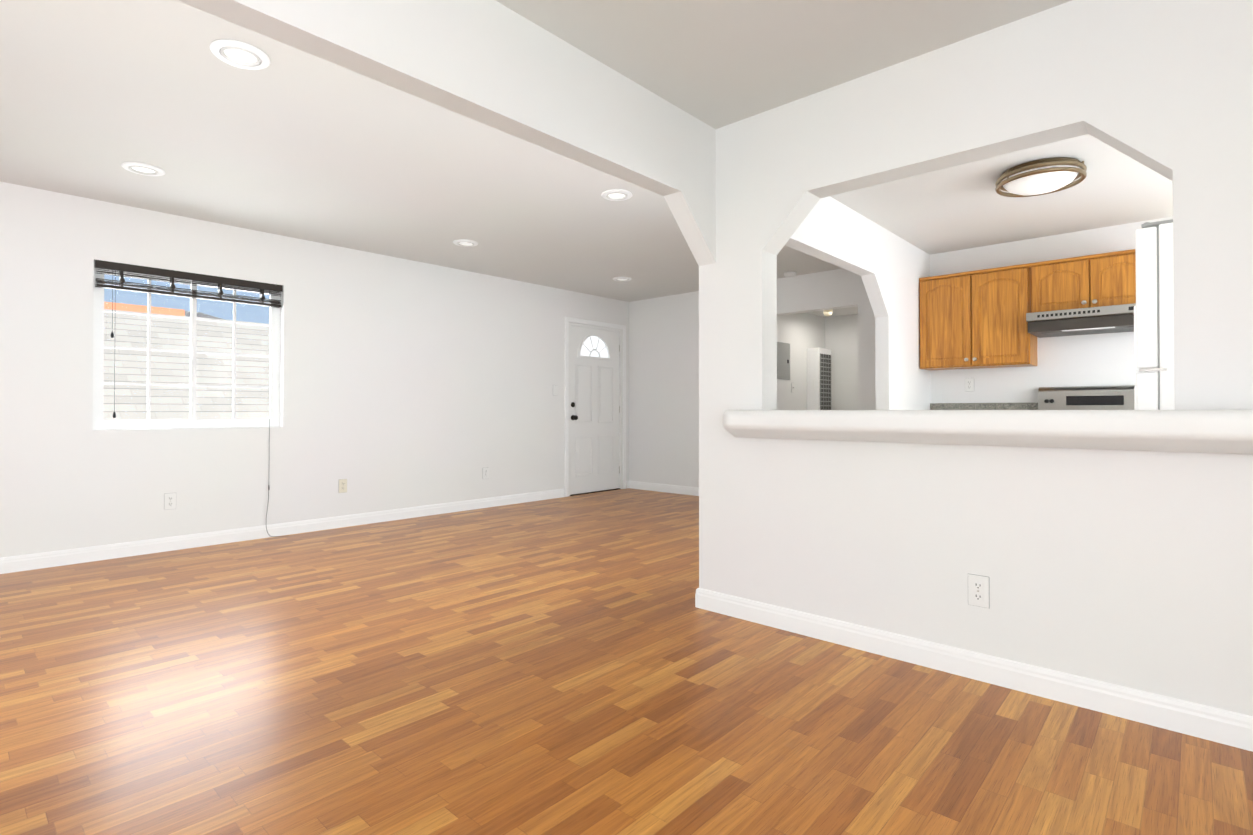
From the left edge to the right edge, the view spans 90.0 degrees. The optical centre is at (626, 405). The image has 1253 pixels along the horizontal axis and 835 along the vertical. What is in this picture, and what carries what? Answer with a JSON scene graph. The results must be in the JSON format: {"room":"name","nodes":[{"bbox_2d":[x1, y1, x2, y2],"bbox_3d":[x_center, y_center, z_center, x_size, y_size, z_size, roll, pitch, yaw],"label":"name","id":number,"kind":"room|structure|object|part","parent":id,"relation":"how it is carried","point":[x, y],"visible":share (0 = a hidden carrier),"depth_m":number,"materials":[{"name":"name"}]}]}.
{"room":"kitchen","nodes":[
{"label":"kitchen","id":0,"kind":"room"},
{"bbox_2d":[0,181,628,557],"bbox_3d":[-3.192,-0.168,4.773,0.140,2.440,9.670,0,-1,42],"label":"wall","id":1,"kind":"structure","parent":0,"point":[405,383],"depth_m":5.16,"materials":[{"name":"white paint"}]},
{"bbox_2d":[164,493,175,509],"bbox_3d":[-3.301,0.694,4.534,0.009,0.118,0.073,0,-1,42],"label":"electrical outlet","id":2,"kind":"object","parent":1,"relation":"attached to","point":[169,500],"visible":1,"depth_m":4.53,"materials":[{"name":"white plastic"}]},
{"bbox_2d":[93,261,279,429],"bbox_3d":[-3.270,-0.405,4.732,0.066,1.153,1.187,0,-1,42],"label":"sliding window","id":3,"kind":"structure","parent":1,"relation":"in","point":[99,383],"depth_m":4.70,"materials":[{"name":"white plastic"}]},
{"bbox_3d":[-3.463,-0.407,4.545,0.004,1.023,0.520,0,-1,42],"label":"sash glass","id":4,"kind":"part","parent":3,"relation":"part of","materials":[{"name":"clear glass"}]},
{"bbox_3d":[-3.463,-0.407,4.545,0.024,1.079,0.576,0,-1,42],"label":"sash","id":5,"kind":"part","parent":3,"relation":"part of","materials":[{"name":"white plastic"}]},
{"bbox_2d":[95,260,288,536],"bbox_3d":[-3.179,0.033,4.667,0.134,2.031,1.204,0,-1,42],"label":"window blind","id":6,"kind":"object","parent":3,"relation":"attached to","point":[121,268],"visible":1,"depth_m":4.62,"materials":[{"name":"grey"}]},
{"bbox_3d":[-3.528,-0.722,4.301,2.002,2.430,2.000,0,-1,42],"label":"cord pull","id":7,"kind":"part","parent":6,"relation":"part of","materials":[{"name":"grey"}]},
{"bbox_3d":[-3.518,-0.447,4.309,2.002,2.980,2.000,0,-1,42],"label":"cord pull","id":8,"kind":"part","parent":6,"relation":"part of","materials":[{"name":"grey plastic"}]},
{"bbox_3d":[-3.081,-0.404,4.923,0.024,1.079,0.576,0,-1,42],"label":"sash","id":9,"kind":"part","parent":3,"relation":"part of","materials":[{"name":"white plastic"}]},
{"bbox_3d":[-3.081,-0.404,4.923,0.004,1.023,0.520,0,-1,42],"label":"sash glass","id":10,"kind":"part","parent":3,"relation":"part of","materials":[{"name":"clear glass"}]},
{"bbox_2d":[0,488,563,573],"bbox_3d":[-3.493,0.999,4.317,0.014,0.100,8.205,0,-1,42],"label":"baseboard","id":11,"kind":"structure","parent":1,"relation":"attached to","point":[17,563],"depth_m":4.85,"materials":[{"name":"white wood"}]},
{"bbox_2d":[339,479,346,492],"bbox_3d":[-2.467,0.700,5.451,0.009,0.118,0.073,0,-1,42],"label":"electrical outlet","id":12,"kind":"object","parent":1,"relation":"attached to","point":[342,485],"visible":1,"depth_m":5.45,"materials":[{"name":"beige plastic"}]},
{"bbox_2d":[483,467,488,478],"bbox_3d":[-1.471,0.708,6.546,0.009,0.118,0.073,0,-1,42],"label":"electrical outlet","id":13,"kind":"object","parent":1,"relation":"attached to","point":[486,473],"visible":1,"depth_m":6.55,"materials":[{"name":"white plastic"}]},
{"bbox_2d":[569,322,621,495],"bbox_3d":[-0.406,0.047,7.801,0.180,2.063,0.946,0,-1,42],"label":"entry door","id":14,"kind":"structure","parent":1,"relation":"in","point":[595,409],"depth_m":7.79,"materials":[{"name":"white paint"}]},
{"bbox_3d":[-0.619,0.146,7.486,0.072,0.064,0.064,0,-1,42],"label":"knob","id":15,"kind":"part","parent":14,"relation":"part of","materials":[{"name":"black metal"}]},
{"bbox_3d":[-0.517,0.617,7.639,0.011,0.480,0.280,0,-1,42],"label":"mould","id":16,"kind":"part","parent":14,"relation":"part of","materials":[{"name":"white paint"}]},
{"bbox_3d":[-0.517,-0.143,7.646,0.011,0.720,0.280,0,-1,42],"label":"mould","id":17,"kind":"part","parent":14,"relation":"part of","materials":[{"name":"white paint"}]},
{"bbox_3d":[-0.261,0.619,7.920,0.011,0.480,0.280,0,-1,42],"label":"mould","id":18,"kind":"part","parent":14,"relation":"part of","materials":[{"name":"white paint"}]},
{"bbox_3d":[-0.261,-0.141,7.927,0.011,0.720,0.280,0,-1,42],"label":"mould","id":19,"kind":"part","parent":14,"relation":"part of","materials":[{"name":"white paint"}]},
{"bbox_2d":[565,317,625,496],"bbox_3d":[-0.366,0.017,7.764,0.014,2.122,1.064,0,-1,42],"label":"door frame","id":20,"kind":"structure","parent":1,"relation":"attached to","point":[589,322],"depth_m":7.42,"materials":[{"name":"white wood"}]},
{"bbox_2d":[177,0,929,590],"bbox_3d":[-0.478,-0.189,2.224,0.105,2.440,9.550,0,-1,42],"label":"wall","id":21,"kind":"structure","parent":0,"point":[495,64],"depth_m":2.55,"materials":[{"name":"white paint"}]},
{"bbox_2d":[0,0,1172,301],"bbox_3d":[0.128,-1.473,2.934,7.660,0.140,11.400,0,-1,42],"label":"ceiling","id":22,"kind":"structure","parent":0,"point":[288,140],"depth_m":3.35,"materials":[{"name":"white paint"}]},
{"bbox_2d":[121,162,164,175],"bbox_3d":[-2.846,-1.404,3.692,0.208,0.046,0.208,0,-1,42],"label":"recessed light","id":23,"kind":"object","parent":22,"relation":"in","point":[142,168],"visible":0.94,"depth_m":3.67,"materials":[{"name":"white"}]},
{"bbox_2d":[210,39,269,69],"bbox_3d":[-1.544,-1.414,2.508,0.208,0.046,0.208,0,-1,42],"label":"recessed light","id":24,"kind":"object","parent":22,"relation":"in","point":[240,54],"visible":1,"depth_m":2.49,"materials":[{"name":"white"}]},
{"bbox_2d":[453,239,477,246],"bbox_3d":[-1.366,-1.390,5.319,0.208,0.046,0.208,0,-1,42],"label":"recessed light","id":25,"kind":"object","parent":22,"relation":"in","point":[465,243],"visible":0.94,"depth_m":5.30,"materials":[{"name":"white"}]},
{"bbox_2d":[601,189,632,200],"bbox_3d":[-0.064,-1.400,4.135,0.208,0.046,0.208,0,-1,42],"label":"recessed light","id":26,"kind":"object","parent":22,"relation":"in","point":[616,194],"visible":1,"depth_m":4.11,"materials":[{"name":"white"}]},
{"bbox_2d":[613,277,631,280],"bbox_3d":[-0.047,-1.377,6.769,0.208,0.046,0.208,0,-1,42],"label":"recessed light","id":27,"kind":"object","parent":22,"relation":"in","point":[621,278],"visible":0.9,"depth_m":6.74,"materials":[{"name":"white"}]},
{"bbox_2d":[995,157,1086,196],"bbox_3d":[2.454,-1.333,3.723,0.454,0.124,0.454,0,-1,42],"label":"light","id":28,"kind":"object","parent":22,"relation":"attached to","point":[1041,177],"visible":1,"depth_m":3.62,"materials":[{"name":"white glass"}]},
{"bbox_3d":[2.454,-1.319,3.723,0.387,0.095,0.387,0,-1,42],"label":"glass","id":29,"kind":"part","parent":28,"relation":"part of","materials":[{"name":"white glass"}]},
{"bbox_2d":[0,488,1252,834],"bbox_3d":[0.128,1.077,2.913,7.660,0.080,11.400,0,-1,42],"label":"floor","id":30,"kind":"structure","parent":0,"point":[582,664],"depth_m":2.10,"materials":[{"name":"brown wood"}]},
{"bbox_2d":[807,348,830,409],"bbox_3d":[2.364,0.192,7.663,0.164,1.770,0.354,0,-1,42],"label":"heater","id":31,"kind":"object","parent":30,"relation":"on","point":[818,378],"visible":0.54,"depth_m":7.56,"materials":[{"name":"white metal"}]},
{"bbox_2d":[820,353,830,409],"bbox_3d":[2.420,0.067,7.616,0.002,1.380,0.290,0,-1,42],"label":"grille","id":32,"kind":"object","parent":31,"relation":"attached to","point":[825,358],"depth_m":7.62,"materials":[{"name":"grey metal"}]},
{"bbox_2d":[930,403,1037,409],"bbox_3d":[2.863,0.516,5.187,0.835,1.080,0.654,0,-1,42],"label":"countertop","id":33,"kind":"structure","parent":30,"relation":"on","point":[983,406],"depth_m":5.41,"materials":[{"name":"grey stone"}]},
{"bbox_2d":[1038,385,1134,409],"bbox_3d":[3.418,0.449,4.620,0.742,1.205,0.729,0,-1,42],"label":"range","id":34,"kind":"object","parent":30,"relation":"on","point":[1119,397],"visible":0.02,"depth_m":4.87,"materials":[{"name":"silver metal"}]},
{"bbox_2d":[1134,219,1173,409],"bbox_3d":[2.444,0.171,2.407,0.801,1.723,0.762,0,-1,42],"label":"fridge","id":35,"kind":"object","parent":30,"relation":"on","point":[1154,340],"visible":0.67,"depth_m":2.34,"materials":[{"name":"white metal"}]},
{"bbox_3d":[2.373,0.112,2.906,0.025,0.410,0.030,0,-1,42],"label":"handle","id":36,"kind":"part","parent":35,"relation":"part of","materials":[{"name":"white plastic"}]},
{"bbox_3d":[2.373,-0.313,2.909,0.025,0.300,0.030,0,-1,42],"label":"handle","id":37,"kind":"part","parent":35,"relation":"part of","materials":[{"name":"white plastic"}]},
{"bbox_2d":[1135,227,1157,372],"bbox_3d":[2.205,-0.402,2.631,0.062,0.529,0.756,0,-1,42],"label":"freezer","id":38,"kind":"object","parent":35,"relation":"in","point":[1146,238],"depth_m":2.35,"materials":[{"name":"white metal"}]},
{"bbox_3d":[2.205,0.400,2.624,0.062,1.048,0.756,0,-1,42],"label":"door","id":39,"kind":"part","parent":35,"relation":"part of","materials":[{"name":"white metal"}]},
{"bbox_2d":[777,313,824,409],"bbox_3d":[2.061,-0.144,7.545,0.120,2.440,1.500,0,-1,42],"label":"wall","id":40,"kind":"structure","parent":0,"point":[800,333],"depth_m":7.42,"materials":[{"name":"white paint"}]},
{"bbox_2d":[777,342,789,379],"bbox_3d":[1.783,-0.507,7.138,0.019,0.420,0.340,0,-1,42],"label":"box","id":41,"kind":"object","parent":40,"relation":"attached to","point":[783,360],"visible":0.77,"depth_m":7.14,"materials":[{"name":"grey metal"}]},
{"bbox_2d":[791,383,794,392],"bbox_3d":[1.951,-0.206,7.321,0.020,0.118,0.073,0,-1,42],"label":"light switch","id":42,"kind":"object","parent":40,"relation":"attached to","point":[792,388],"visible":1,"depth_m":7.31,"materials":[{"name":"white plastic"}]},
{"bbox_2d":[805,307,857,316],"bbox_3d":[2.446,-1.157,7.123,1.030,0.060,1.380,0,-1,42],"label":"ceiling","id":43,"kind":"structure","parent":0,"point":[846,311],"depth_m":7.57,"materials":[{"name":"white paint"}]},
{"bbox_2d":[823,310,832,315],"bbox_3d":[2.237,-1.058,6.960,0.124,0.139,0.124,0,-1,42],"label":"ceiling light","id":44,"kind":"object","parent":43,"relation":"attached to","point":[827,312],"visible":0.35,"depth_m":6.92,"materials":[{"name":"gold metal"}]},
{"bbox_2d":[825,314,857,409],"bbox_3d":[2.950,-0.143,7.669,1.030,2.440,0.120,0,-1,42],"label":"wall","id":45,"kind":"structure","parent":0,"point":[841,338],"depth_m":7.81,"materials":[{"name":"white paint"}]},
{"bbox_2d":[629,216,1172,486],"bbox_3d":[2.832,-0.159,5.748,7.460,2.440,0.120,0,-1,42],"label":"wall","id":46,"kind":"structure","parent":0,"point":[664,390],"depth_m":6.22,"materials":[{"name":"white paint"}]},
{"bbox_2d":[629,480,698,495],"bbox_3d":[0.771,1.026,7.522,2.010,0.100,0.014,0,-1,42],"label":"baseboard","id":47,"kind":"structure","parent":46,"relation":"attached to","point":[678,489],"depth_m":7.79,"materials":[{"name":"white"}]},
{"bbox_2d":[965,378,973,391],"bbox_3d":[3.011,-0.181,5.499,0.073,0.118,0.009,0,-1,42],"label":"electrical outlet","id":48,"kind":"object","parent":46,"relation":"attached to","point":[969,384],"visible":1,"depth_m":5.50,"materials":[{"name":"white plastic"}]},
{"bbox_2d":[919,263,1036,369],"bbox_3d":[2.971,-0.720,5.322,0.826,0.794,0.328,0,-1,42],"label":"upper cabinet","id":49,"kind":"object","parent":46,"relation":"attached to","point":[976,319],"depth_m":5.17,"materials":[{"name":"brown wood"}]},
{"bbox_3d":[2.713,-0.708,5.340,0.265,0.614,0.006,0,-1,42],"label":"panel","id":50,"kind":"part","parent":49,"relation":"part of","materials":[{"name":"brown wood"}]},
{"bbox_3d":[2.712,-0.708,5.340,0.393,0.742,0.007,0,-1,42],"label":"frame","id":51,"kind":"part","parent":49,"relation":"part of","materials":[{"name":"brown wood"}]},
{"bbox_3d":[3.013,-0.710,5.067,0.265,0.614,0.006,0,-1,42],"label":"panel","id":52,"kind":"part","parent":49,"relation":"part of","materials":[{"name":"brown wood"}]},
{"bbox_3d":[3.012,-0.710,5.067,0.393,0.742,0.007,0,-1,42],"label":"frame","id":53,"kind":"part","parent":49,"relation":"part of","materials":[{"name":"brown wood"}]},
{"bbox_2d":[1031,249,1135,312],"bbox_3d":[3.560,-0.916,4.787,0.759,0.412,0.328,0,-1,42],"label":"upper cabinet","id":54,"kind":"object","parent":46,"relation":"attached to","point":[1104,279],"depth_m":4.69,"materials":[{"name":"brown wood"}]},
{"bbox_3d":[3.257,-1.107,5.074,1.589,0.025,0.315,0,-1,42],"label":"crown","id":55,"kind":"part","parent":54,"relation":"part of","materials":[{"name":"brown wood"}]},
{"bbox_3d":[3.314,-0.903,4.794,0.232,0.232,0.006,0,-1,42],"label":"panel","id":56,"kind":"part","parent":54,"relation":"part of","materials":[{"name":"brown wood"}]},
{"bbox_3d":[3.314,-0.903,4.794,0.360,0.360,0.007,0,-1,42],"label":"frame","id":57,"kind":"part","parent":54,"relation":"part of","materials":[{"name":"brown wood"}]},
{"bbox_2d":[1026,303,1135,337],"bbox_3d":[3.501,-0.630,4.721,0.753,0.153,0.502,0,-1,42],"label":"range hood","id":58,"kind":"object","parent":54,"relation":"attached to","point":[1096,320],"visible":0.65,"depth_m":4.60,"materials":[{"name":"silver metal"}]},
{"bbox_3d":[3.589,-0.905,4.544,0.360,0.360,0.007,0,-1,42],"label":"frame","id":59,"kind":"part","parent":54,"relation":"part of","materials":[{"name":"brown wood"}]},
{"bbox_3d":[3.589,-0.905,4.544,0.232,0.232,0.006,0,-1,42],"label":"panel","id":60,"kind":"part","parent":54,"relation":"part of","materials":[{"name":"brown wood"}]},
{"bbox_2d":[716,0,1252,715],"bbox_3d":[1.888,-0.192,1.957,3.755,2.440,0.140,0,-1,42],"label":"wall","id":61,"kind":"structure","parent":0,"point":[1130,568],"depth_m":2.26,"materials":[{"name":"white paint"}]},
{"bbox_2d":[695,588,698,607],"bbox_3d":[0.416,0.990,3.286,0.014,0.100,0.168,0,-1,42],"label":"baseboard","id":62,"kind":"structure","parent":61,"relation":"attached to","point":[696,599],"depth_m":3.22,"materials":[{"name":"white wood"}]},
{"bbox_2d":[698,588,1252,751],"bbox_3d":[1.724,0.979,1.993,3.660,0.100,0.014,0,-1,42],"label":"baseboard","id":63,"kind":"structure","parent":61,"relation":"attached to","point":[1225,727],"depth_m":2.28,"materials":[{"name":"white wood"}]},
{"bbox_2d":[968,573,989,608],"bbox_3d":[1.328,0.699,2.363,0.073,0.118,0.001,0,-1,42],"label":"outlet cover","id":64,"kind":"object","parent":61,"relation":"attached to","point":[989,589],"depth_m":2.34,"materials":[{"name":"white plastic"}]},
{"bbox_2d":[968,574,988,607],"bbox_3d":[1.325,0.699,2.360,0.070,0.115,0.007,0,-1,42],"label":"outlet","id":65,"kind":"object","parent":64,"relation":"attached to","point":[984,591],"depth_m":2.36,"materials":[{"name":"white plastic"}]},
{"bbox_3d":[1.324,0.720,2.358,0.034,0.029,0.002,0,-1,42],"label":"electrical outlet on the partition","id":66,"kind":"part","parent":65,"relation":"part of","materials":[{"name":"white plastic"}]},
{"bbox_3d":[1.324,0.678,2.359,0.034,0.029,0.002,0,-1,42],"label":"electrical outlet on the partition","id":67,"kind":"part","parent":65,"relation":"part of","materials":[{"name":"white plastic"}]},
{"bbox_2d":[723,410,1252,453],"bbox_3d":[1.800,0.079,1.914,3.410,0.132,0.420,0,-1,42],"label":"bar shelf","id":68,"kind":"object","parent":61,"relation":"on","point":[1215,431],"visible":1,"depth_m":2.10,"materials":[{"name":"white laminate"}]},
{"label":"outside","id":69,"kind":"structure","parent":0,"visible":0},
{"bbox_2d":[104,302,184,315],"bbox_3d":[-10.713,0.255,7.454,1.800,3.640,8.720,0,-1,42],"label":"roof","id":70,"kind":"object","parent":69,"point":[165,311],"depth_m":9.69,"materials":[{"name":"brown ceramic"}]},
{"bbox_2d":[103,312,268,419],"bbox_3d":[-5.345,0.420,6.815,3.600,3.300,15.000,0,-1,42],"label":"fence","id":71,"kind":"structure","parent":69,"point":[126,370],"depth_m":7.74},
{"bbox_2d":[185,311,224,319],"bbox_3d":[-6.686,0.220,11.510,1.100,3.780,2.660,0,-1,42],"label":"roof","id":72,"kind":"structure","parent":69,"point":[198,315],"depth_m":11.21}
]}

